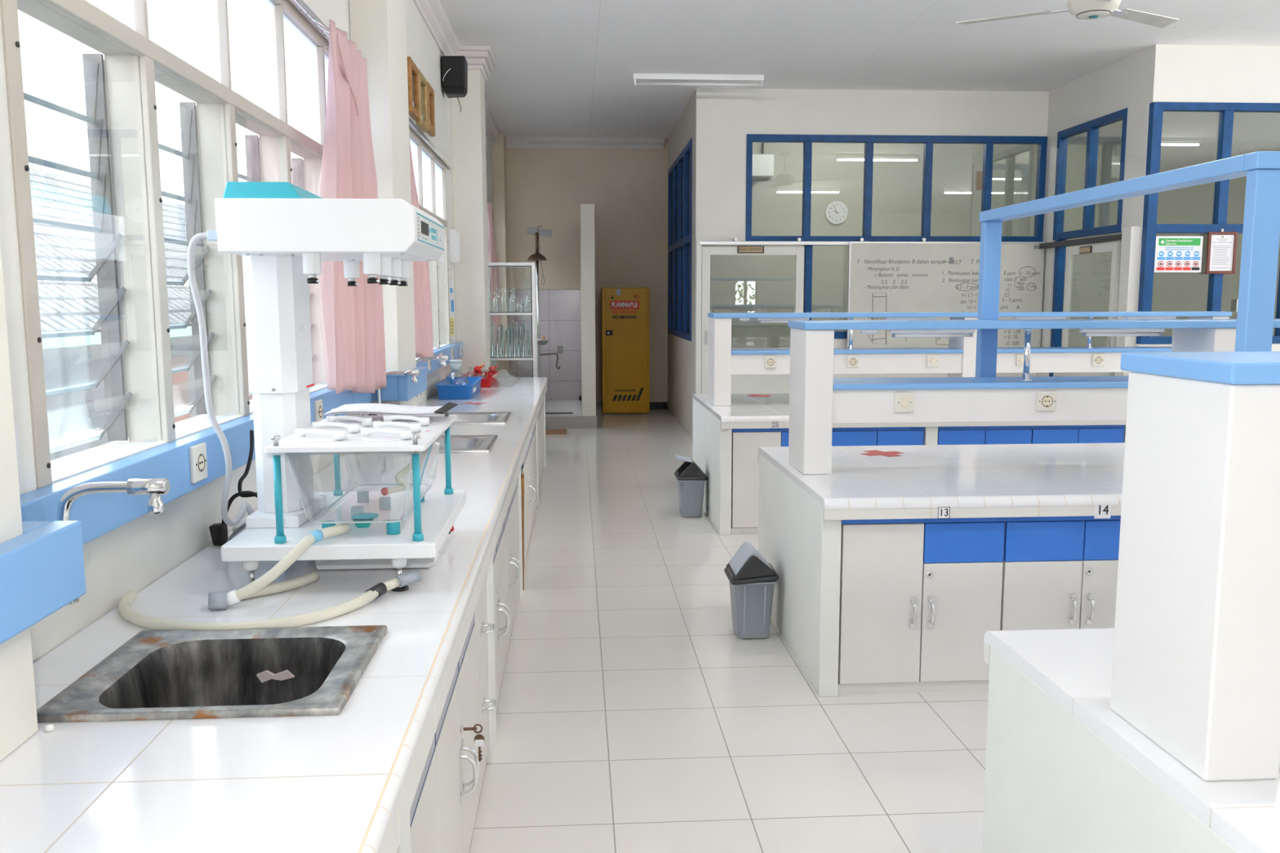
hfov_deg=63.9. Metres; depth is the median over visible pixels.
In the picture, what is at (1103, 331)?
lamp
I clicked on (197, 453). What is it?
power socket
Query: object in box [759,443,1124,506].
island countertop
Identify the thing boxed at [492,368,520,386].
plastic film
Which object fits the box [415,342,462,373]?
cable trunking
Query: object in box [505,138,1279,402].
wall
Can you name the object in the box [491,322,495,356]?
cylinder
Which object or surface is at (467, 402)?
cross
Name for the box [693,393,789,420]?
island countertop
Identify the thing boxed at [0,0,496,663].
wall
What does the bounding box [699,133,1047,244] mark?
window
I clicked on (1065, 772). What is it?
lab bench
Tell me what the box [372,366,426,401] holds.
cable trunking
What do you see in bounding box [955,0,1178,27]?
ceiling fan
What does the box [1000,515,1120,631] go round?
base cabinet
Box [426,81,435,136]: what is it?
picture frame
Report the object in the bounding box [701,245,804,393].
door
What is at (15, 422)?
paper
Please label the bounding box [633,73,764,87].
ceiling lamp
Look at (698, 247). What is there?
trim
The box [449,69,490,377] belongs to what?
column
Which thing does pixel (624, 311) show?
tall cabinet
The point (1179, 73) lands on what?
wall
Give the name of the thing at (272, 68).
window
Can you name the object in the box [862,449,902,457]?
cloth
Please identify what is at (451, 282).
poster
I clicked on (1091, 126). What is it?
window
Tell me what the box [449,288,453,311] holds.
print
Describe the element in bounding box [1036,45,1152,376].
wall
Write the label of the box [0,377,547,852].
bench
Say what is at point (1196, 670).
shelf
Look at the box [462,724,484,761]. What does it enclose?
keys
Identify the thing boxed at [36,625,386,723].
sink
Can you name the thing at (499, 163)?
column
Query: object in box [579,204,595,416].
wall
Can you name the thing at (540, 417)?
base cabinet
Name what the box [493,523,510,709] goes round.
base cabinet
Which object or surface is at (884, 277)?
whiteboard
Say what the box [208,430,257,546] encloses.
lead
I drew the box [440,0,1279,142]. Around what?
ceiling
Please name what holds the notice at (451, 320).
attached to the wall at (135, 554)
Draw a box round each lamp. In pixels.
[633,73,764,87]
[757,317,809,322]
[885,317,937,319]
[888,328,975,337]
[1014,316,1066,319]
[1079,328,1164,336]
[1124,316,1175,319]
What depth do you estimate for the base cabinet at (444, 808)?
2.39 m
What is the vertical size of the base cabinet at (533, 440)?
0.613 m
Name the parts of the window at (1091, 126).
sliding rail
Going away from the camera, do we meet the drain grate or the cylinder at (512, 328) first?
the cylinder at (512, 328)
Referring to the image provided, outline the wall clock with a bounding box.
[825,200,848,224]
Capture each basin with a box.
[98,637,346,708]
[426,438,483,449]
[453,414,499,422]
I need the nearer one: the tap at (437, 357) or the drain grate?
the tap at (437, 357)
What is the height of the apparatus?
0.983 m
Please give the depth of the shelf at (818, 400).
4.31 m
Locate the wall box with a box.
[448,229,460,262]
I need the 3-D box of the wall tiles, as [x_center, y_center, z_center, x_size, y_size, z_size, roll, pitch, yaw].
[-1.361,-1.108,13.951,1.114,1.498,0.020,-1,7,-4]
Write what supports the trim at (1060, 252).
attached to the wall at (1124, 83)
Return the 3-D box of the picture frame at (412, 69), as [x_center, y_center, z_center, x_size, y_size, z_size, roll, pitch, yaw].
[-1.475,-2.187,6.665,0.035,0.340,0.340,-1,7,-4]
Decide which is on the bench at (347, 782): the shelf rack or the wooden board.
the shelf rack
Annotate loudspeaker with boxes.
[440,55,467,112]
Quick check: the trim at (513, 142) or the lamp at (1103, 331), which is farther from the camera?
the trim at (513, 142)
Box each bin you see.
[674,454,707,517]
[724,542,779,639]
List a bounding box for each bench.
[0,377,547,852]
[692,393,1126,535]
[758,442,1124,697]
[982,627,1279,852]
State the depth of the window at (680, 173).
12.34 m
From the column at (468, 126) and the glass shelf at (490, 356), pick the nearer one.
the column at (468, 126)
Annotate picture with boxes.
[412,72,415,108]
[421,84,423,119]
[429,94,431,124]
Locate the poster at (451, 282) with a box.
[448,280,454,315]
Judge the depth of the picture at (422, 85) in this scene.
7.12 m
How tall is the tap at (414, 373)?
0.241 m
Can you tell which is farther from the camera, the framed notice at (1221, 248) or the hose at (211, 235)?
the framed notice at (1221, 248)
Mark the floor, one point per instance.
(633, 715)
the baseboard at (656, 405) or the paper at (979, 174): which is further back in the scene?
the baseboard at (656, 405)
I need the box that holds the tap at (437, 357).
[415,355,448,396]
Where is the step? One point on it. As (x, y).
(575, 420)
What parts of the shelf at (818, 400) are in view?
post, shelf, shelf, post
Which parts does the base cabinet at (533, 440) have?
door, door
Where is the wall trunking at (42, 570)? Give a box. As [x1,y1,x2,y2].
[0,520,85,644]
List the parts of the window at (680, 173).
pane, pane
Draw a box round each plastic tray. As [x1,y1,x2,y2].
[434,376,483,399]
[460,371,499,387]
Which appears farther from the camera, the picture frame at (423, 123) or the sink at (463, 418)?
the picture frame at (423, 123)
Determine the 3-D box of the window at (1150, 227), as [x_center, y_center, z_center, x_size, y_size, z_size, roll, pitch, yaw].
[7.161,-1.780,9.100,5.555,2.066,0.080,-1,7,-4]
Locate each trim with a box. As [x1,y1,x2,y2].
[413,0,459,55]
[454,44,496,80]
[484,100,499,146]
[505,136,664,149]
[695,238,702,393]
[1048,239,1066,376]
[1114,226,1141,376]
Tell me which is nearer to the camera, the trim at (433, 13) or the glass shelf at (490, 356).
the trim at (433, 13)
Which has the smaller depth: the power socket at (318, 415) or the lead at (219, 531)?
the lead at (219, 531)
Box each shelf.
[489,355,532,357]
[707,311,1231,405]
[787,318,1279,475]
[1110,351,1279,781]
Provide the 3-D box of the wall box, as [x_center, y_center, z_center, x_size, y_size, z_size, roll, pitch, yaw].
[-1.576,-1.531,8.743,0.075,0.278,0.170,-1,7,-4]
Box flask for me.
[444,360,468,385]
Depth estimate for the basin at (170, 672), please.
2.11 m
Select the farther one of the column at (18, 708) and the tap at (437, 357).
the tap at (437, 357)
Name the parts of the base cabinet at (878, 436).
blue panel, rail, blue panel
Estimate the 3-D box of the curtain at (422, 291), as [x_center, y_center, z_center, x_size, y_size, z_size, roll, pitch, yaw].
[-1.356,-1.117,6.160,0.133,1.479,1.087,-1,7,-4]
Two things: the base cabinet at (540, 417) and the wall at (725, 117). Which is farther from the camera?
the wall at (725, 117)
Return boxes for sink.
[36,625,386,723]
[412,435,497,453]
[437,412,511,424]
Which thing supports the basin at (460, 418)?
in the sink at (463, 418)
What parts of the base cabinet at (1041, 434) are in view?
blue panel, rail, blue panel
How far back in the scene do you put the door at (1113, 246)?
9.70 m
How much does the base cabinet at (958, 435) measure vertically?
0.688 m
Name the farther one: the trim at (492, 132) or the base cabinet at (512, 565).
the trim at (492, 132)
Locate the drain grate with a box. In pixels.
[545,412,573,413]
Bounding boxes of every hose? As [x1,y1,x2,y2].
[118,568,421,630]
[186,230,253,526]
[208,523,350,609]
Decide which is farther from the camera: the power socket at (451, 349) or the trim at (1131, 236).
the trim at (1131, 236)
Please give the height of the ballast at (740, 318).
0.020 m
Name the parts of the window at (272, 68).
louvre glass, louvre frame, frosted pane, louvre frame, louvre glass, frosted pane, sill, louvre frame, louvre glass, frosted pane, louvre frame, frosted pane, curtain rail, frosted pane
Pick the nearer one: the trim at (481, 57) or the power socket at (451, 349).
the power socket at (451, 349)
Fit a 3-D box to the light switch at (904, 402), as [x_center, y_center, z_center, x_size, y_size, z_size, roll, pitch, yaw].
[1.105,-0.101,4.290,0.082,0.082,0.016,-1,7,-4]
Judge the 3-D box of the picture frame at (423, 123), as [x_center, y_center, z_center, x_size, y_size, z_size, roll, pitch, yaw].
[-1.499,-2.230,7.049,0.035,0.360,0.355,-1,7,-4]
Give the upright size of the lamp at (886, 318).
0.034 m
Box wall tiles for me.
[507,288,581,399]
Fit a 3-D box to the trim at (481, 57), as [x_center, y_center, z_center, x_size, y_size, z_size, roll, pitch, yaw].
[-1.466,-3.176,9.012,0.359,0.179,0.650,-1,7,-4]
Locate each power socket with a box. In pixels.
[189,442,207,484]
[314,399,323,421]
[427,360,431,370]
[450,348,453,359]
[459,345,462,355]
[764,355,776,368]
[846,355,858,367]
[1036,391,1056,410]
[1092,354,1104,365]
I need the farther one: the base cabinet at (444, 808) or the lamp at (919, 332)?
the lamp at (919, 332)
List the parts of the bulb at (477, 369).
bulb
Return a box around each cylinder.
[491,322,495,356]
[509,328,512,356]
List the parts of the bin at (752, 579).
lid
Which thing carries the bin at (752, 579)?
on the floor
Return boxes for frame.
[407,56,419,120]
[416,69,428,133]
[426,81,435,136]
[975,151,1279,377]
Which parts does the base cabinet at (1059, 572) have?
door, blue panel, rail, handle, handle, door, blue panel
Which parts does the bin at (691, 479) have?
lid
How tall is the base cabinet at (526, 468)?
0.613 m
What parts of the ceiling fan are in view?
fan blade, blade arm, blade arm, fan blade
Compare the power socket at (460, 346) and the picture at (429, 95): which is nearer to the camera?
the picture at (429, 95)
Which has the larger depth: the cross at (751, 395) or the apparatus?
the cross at (751, 395)
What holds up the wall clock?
attached to the wall at (738, 283)
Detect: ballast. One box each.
[738,317,750,320]
[860,329,879,333]
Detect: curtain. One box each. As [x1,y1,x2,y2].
[306,14,386,394]
[409,143,433,361]
[487,201,501,350]
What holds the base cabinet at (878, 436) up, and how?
in the lab bench at (713, 425)
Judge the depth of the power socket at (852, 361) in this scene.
7.11 m
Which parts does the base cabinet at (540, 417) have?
door, door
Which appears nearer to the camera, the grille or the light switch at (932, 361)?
the light switch at (932, 361)
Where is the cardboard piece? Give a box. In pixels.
[545,428,566,435]
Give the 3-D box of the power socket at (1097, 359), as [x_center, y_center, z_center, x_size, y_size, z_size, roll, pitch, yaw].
[3.225,-0.467,7.225,0.082,0.082,0.014,-1,7,-4]
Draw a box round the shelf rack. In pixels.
[488,262,537,377]
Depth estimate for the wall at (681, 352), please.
11.84 m
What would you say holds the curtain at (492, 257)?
hanging from the rail
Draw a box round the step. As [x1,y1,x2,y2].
[545,400,596,428]
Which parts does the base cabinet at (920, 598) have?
door, handle, rail, handle, door, blue panel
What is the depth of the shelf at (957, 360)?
7.15 m
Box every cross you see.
[460,402,486,404]
[749,394,773,396]
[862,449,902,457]
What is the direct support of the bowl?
on the shower
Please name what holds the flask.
in the plastic tray at (455, 388)
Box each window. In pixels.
[0,0,328,488]
[29,167,252,460]
[408,117,453,350]
[667,137,692,341]
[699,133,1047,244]
[803,244,847,338]
[1039,107,1127,248]
[1136,102,1279,344]
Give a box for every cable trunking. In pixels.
[19,387,372,545]
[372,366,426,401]
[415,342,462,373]
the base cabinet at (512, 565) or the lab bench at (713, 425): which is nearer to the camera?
the base cabinet at (512, 565)
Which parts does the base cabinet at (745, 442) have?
rail, blue panel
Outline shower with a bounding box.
[527,226,563,377]
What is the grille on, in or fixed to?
attached to the loudspeaker
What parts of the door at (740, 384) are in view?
handle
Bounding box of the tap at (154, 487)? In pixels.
[56,478,169,605]
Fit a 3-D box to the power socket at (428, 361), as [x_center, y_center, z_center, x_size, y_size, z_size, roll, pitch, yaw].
[-1.427,-0.425,6.955,0.015,0.085,0.085,-1,7,-4]
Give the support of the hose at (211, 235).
attached to the apparatus
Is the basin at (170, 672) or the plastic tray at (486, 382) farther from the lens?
the plastic tray at (486, 382)
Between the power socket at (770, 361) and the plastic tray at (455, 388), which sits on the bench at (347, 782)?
the plastic tray at (455, 388)
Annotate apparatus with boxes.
[213,181,466,591]
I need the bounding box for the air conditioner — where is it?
[751,142,773,182]
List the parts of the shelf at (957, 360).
post, shelf, post, shelf, post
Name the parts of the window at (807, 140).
sliding rail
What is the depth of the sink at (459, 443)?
5.18 m
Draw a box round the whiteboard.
[846,241,1044,348]
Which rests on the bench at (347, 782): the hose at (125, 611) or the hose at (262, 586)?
the hose at (125, 611)
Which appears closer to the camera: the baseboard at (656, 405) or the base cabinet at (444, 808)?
the base cabinet at (444, 808)
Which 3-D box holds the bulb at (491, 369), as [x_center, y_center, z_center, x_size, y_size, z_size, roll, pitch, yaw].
[-1.268,-0.470,8.898,0.087,0.134,0.057,-1,7,-4]
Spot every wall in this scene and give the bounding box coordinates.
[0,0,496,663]
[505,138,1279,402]
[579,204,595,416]
[667,90,695,439]
[694,88,1048,394]
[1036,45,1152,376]
[1135,44,1279,351]
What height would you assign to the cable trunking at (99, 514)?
0.127 m
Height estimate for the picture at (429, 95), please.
0.245 m
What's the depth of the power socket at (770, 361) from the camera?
7.08 m
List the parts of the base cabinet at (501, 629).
drawer, door, drawer, door, handle, handle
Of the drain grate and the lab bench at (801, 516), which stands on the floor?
the lab bench at (801, 516)
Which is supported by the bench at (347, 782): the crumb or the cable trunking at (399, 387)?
the crumb
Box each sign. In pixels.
[527,226,551,237]
[1154,235,1203,272]
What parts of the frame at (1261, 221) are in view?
post, post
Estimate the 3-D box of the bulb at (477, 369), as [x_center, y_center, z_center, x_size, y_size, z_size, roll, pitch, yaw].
[-1.318,-0.432,8.420,0.087,0.156,0.057,-1,7,-4]
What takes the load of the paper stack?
on the apparatus
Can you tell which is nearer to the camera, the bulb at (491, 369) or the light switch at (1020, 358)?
the light switch at (1020, 358)
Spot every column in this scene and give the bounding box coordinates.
[0,242,38,761]
[348,0,417,415]
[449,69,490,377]
[492,133,509,377]
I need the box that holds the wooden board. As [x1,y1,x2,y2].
[520,473,524,590]
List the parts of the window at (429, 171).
frosted pane, frosted pane, curtain rail, frosted pane, sill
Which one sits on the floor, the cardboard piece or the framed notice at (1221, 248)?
the cardboard piece
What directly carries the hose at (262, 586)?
attached to the apparatus
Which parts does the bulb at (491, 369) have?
bulb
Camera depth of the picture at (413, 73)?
6.74 m
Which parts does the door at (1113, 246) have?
handle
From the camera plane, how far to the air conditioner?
13.66 m
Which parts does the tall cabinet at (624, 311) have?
latch plate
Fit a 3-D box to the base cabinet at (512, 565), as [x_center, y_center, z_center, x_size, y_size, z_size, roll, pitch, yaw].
[-0.878,0.585,4.582,0.698,0.613,0.972,-1,7,-4]
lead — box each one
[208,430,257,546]
[226,519,246,542]
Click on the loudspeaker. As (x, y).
(454, 68)
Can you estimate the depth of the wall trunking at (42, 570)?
1.59 m
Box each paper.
[14,421,20,466]
[976,171,982,190]
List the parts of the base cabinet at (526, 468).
door, door, handle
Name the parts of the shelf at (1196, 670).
shelf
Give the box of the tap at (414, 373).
[359,369,419,415]
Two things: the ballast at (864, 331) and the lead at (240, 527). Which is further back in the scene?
the ballast at (864, 331)
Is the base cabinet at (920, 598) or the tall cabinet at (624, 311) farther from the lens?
the tall cabinet at (624, 311)
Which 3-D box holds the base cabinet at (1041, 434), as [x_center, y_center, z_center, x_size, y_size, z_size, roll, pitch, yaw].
[2.835,0.317,6.794,0.618,0.688,0.294,-1,7,-4]
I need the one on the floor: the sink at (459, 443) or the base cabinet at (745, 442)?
the base cabinet at (745, 442)
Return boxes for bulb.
[473,364,484,373]
[488,364,498,376]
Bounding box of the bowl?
[537,335,550,345]
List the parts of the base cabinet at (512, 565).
drawer, door, drawer, door, handle, handle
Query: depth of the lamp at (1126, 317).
7.24 m
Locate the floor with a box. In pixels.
[469,408,988,852]
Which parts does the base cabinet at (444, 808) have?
drawer, door, drawer, door, drawer, door, handle, handle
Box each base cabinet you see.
[409,613,479,852]
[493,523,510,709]
[502,480,519,658]
[520,440,535,564]
[530,425,537,523]
[537,400,544,489]
[731,428,789,534]
[831,426,924,446]
[837,517,1005,694]
[937,426,1032,444]
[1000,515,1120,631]
[1030,424,1124,444]
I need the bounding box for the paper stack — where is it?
[323,402,457,415]
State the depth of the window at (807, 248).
10.77 m
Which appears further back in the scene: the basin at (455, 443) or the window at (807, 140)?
the window at (807, 140)
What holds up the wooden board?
on the floor
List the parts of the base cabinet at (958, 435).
blue panel, rail, blue panel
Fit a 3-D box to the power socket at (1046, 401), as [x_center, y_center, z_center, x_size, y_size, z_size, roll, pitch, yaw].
[1.714,-0.107,4.328,0.082,0.082,0.014,-1,7,-4]
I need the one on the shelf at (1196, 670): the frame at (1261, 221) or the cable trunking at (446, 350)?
the frame at (1261, 221)
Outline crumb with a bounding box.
[44,724,54,732]
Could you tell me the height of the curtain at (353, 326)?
1.516 m
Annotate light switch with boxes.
[893,392,914,412]
[926,355,938,367]
[1016,355,1023,366]
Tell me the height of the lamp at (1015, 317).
0.034 m
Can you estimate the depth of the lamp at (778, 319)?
7.08 m
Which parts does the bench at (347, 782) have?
drawer, drawer, drawer unit, handle, handle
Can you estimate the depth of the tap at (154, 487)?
1.91 m
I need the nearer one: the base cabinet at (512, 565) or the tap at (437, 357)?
the base cabinet at (512, 565)
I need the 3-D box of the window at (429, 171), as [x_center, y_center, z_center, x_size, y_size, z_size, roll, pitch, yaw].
[-1.580,-1.266,7.188,0.208,1.502,3.235,-1,7,-4]
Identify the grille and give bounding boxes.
[442,57,463,85]
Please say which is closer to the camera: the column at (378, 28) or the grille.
the column at (378, 28)
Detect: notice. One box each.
[449,318,453,335]
[1204,228,1238,274]
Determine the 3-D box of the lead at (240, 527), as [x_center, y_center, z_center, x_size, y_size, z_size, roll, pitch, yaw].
[-1.093,0.225,2.995,0.181,0.217,0.264,-1,7,-4]
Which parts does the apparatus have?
motor, rod, lid knob, lid knob, vessel lid, lid knob, rod, vessel lid, lid knob, plate, vessel lid, lid knob, vessel plate, drain lever, lid knob, lid knob, lid knob, vessel lid, lid knob, vessel lid, vessel lid, lid knob, lid knob, rod, lid knob, control panel, label panel, rod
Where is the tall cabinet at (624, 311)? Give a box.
[600,287,649,414]
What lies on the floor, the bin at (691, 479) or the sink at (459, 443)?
the bin at (691, 479)
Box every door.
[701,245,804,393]
[1060,241,1120,376]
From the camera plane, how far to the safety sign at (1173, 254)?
8.93 m
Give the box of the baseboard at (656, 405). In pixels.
[595,401,667,409]

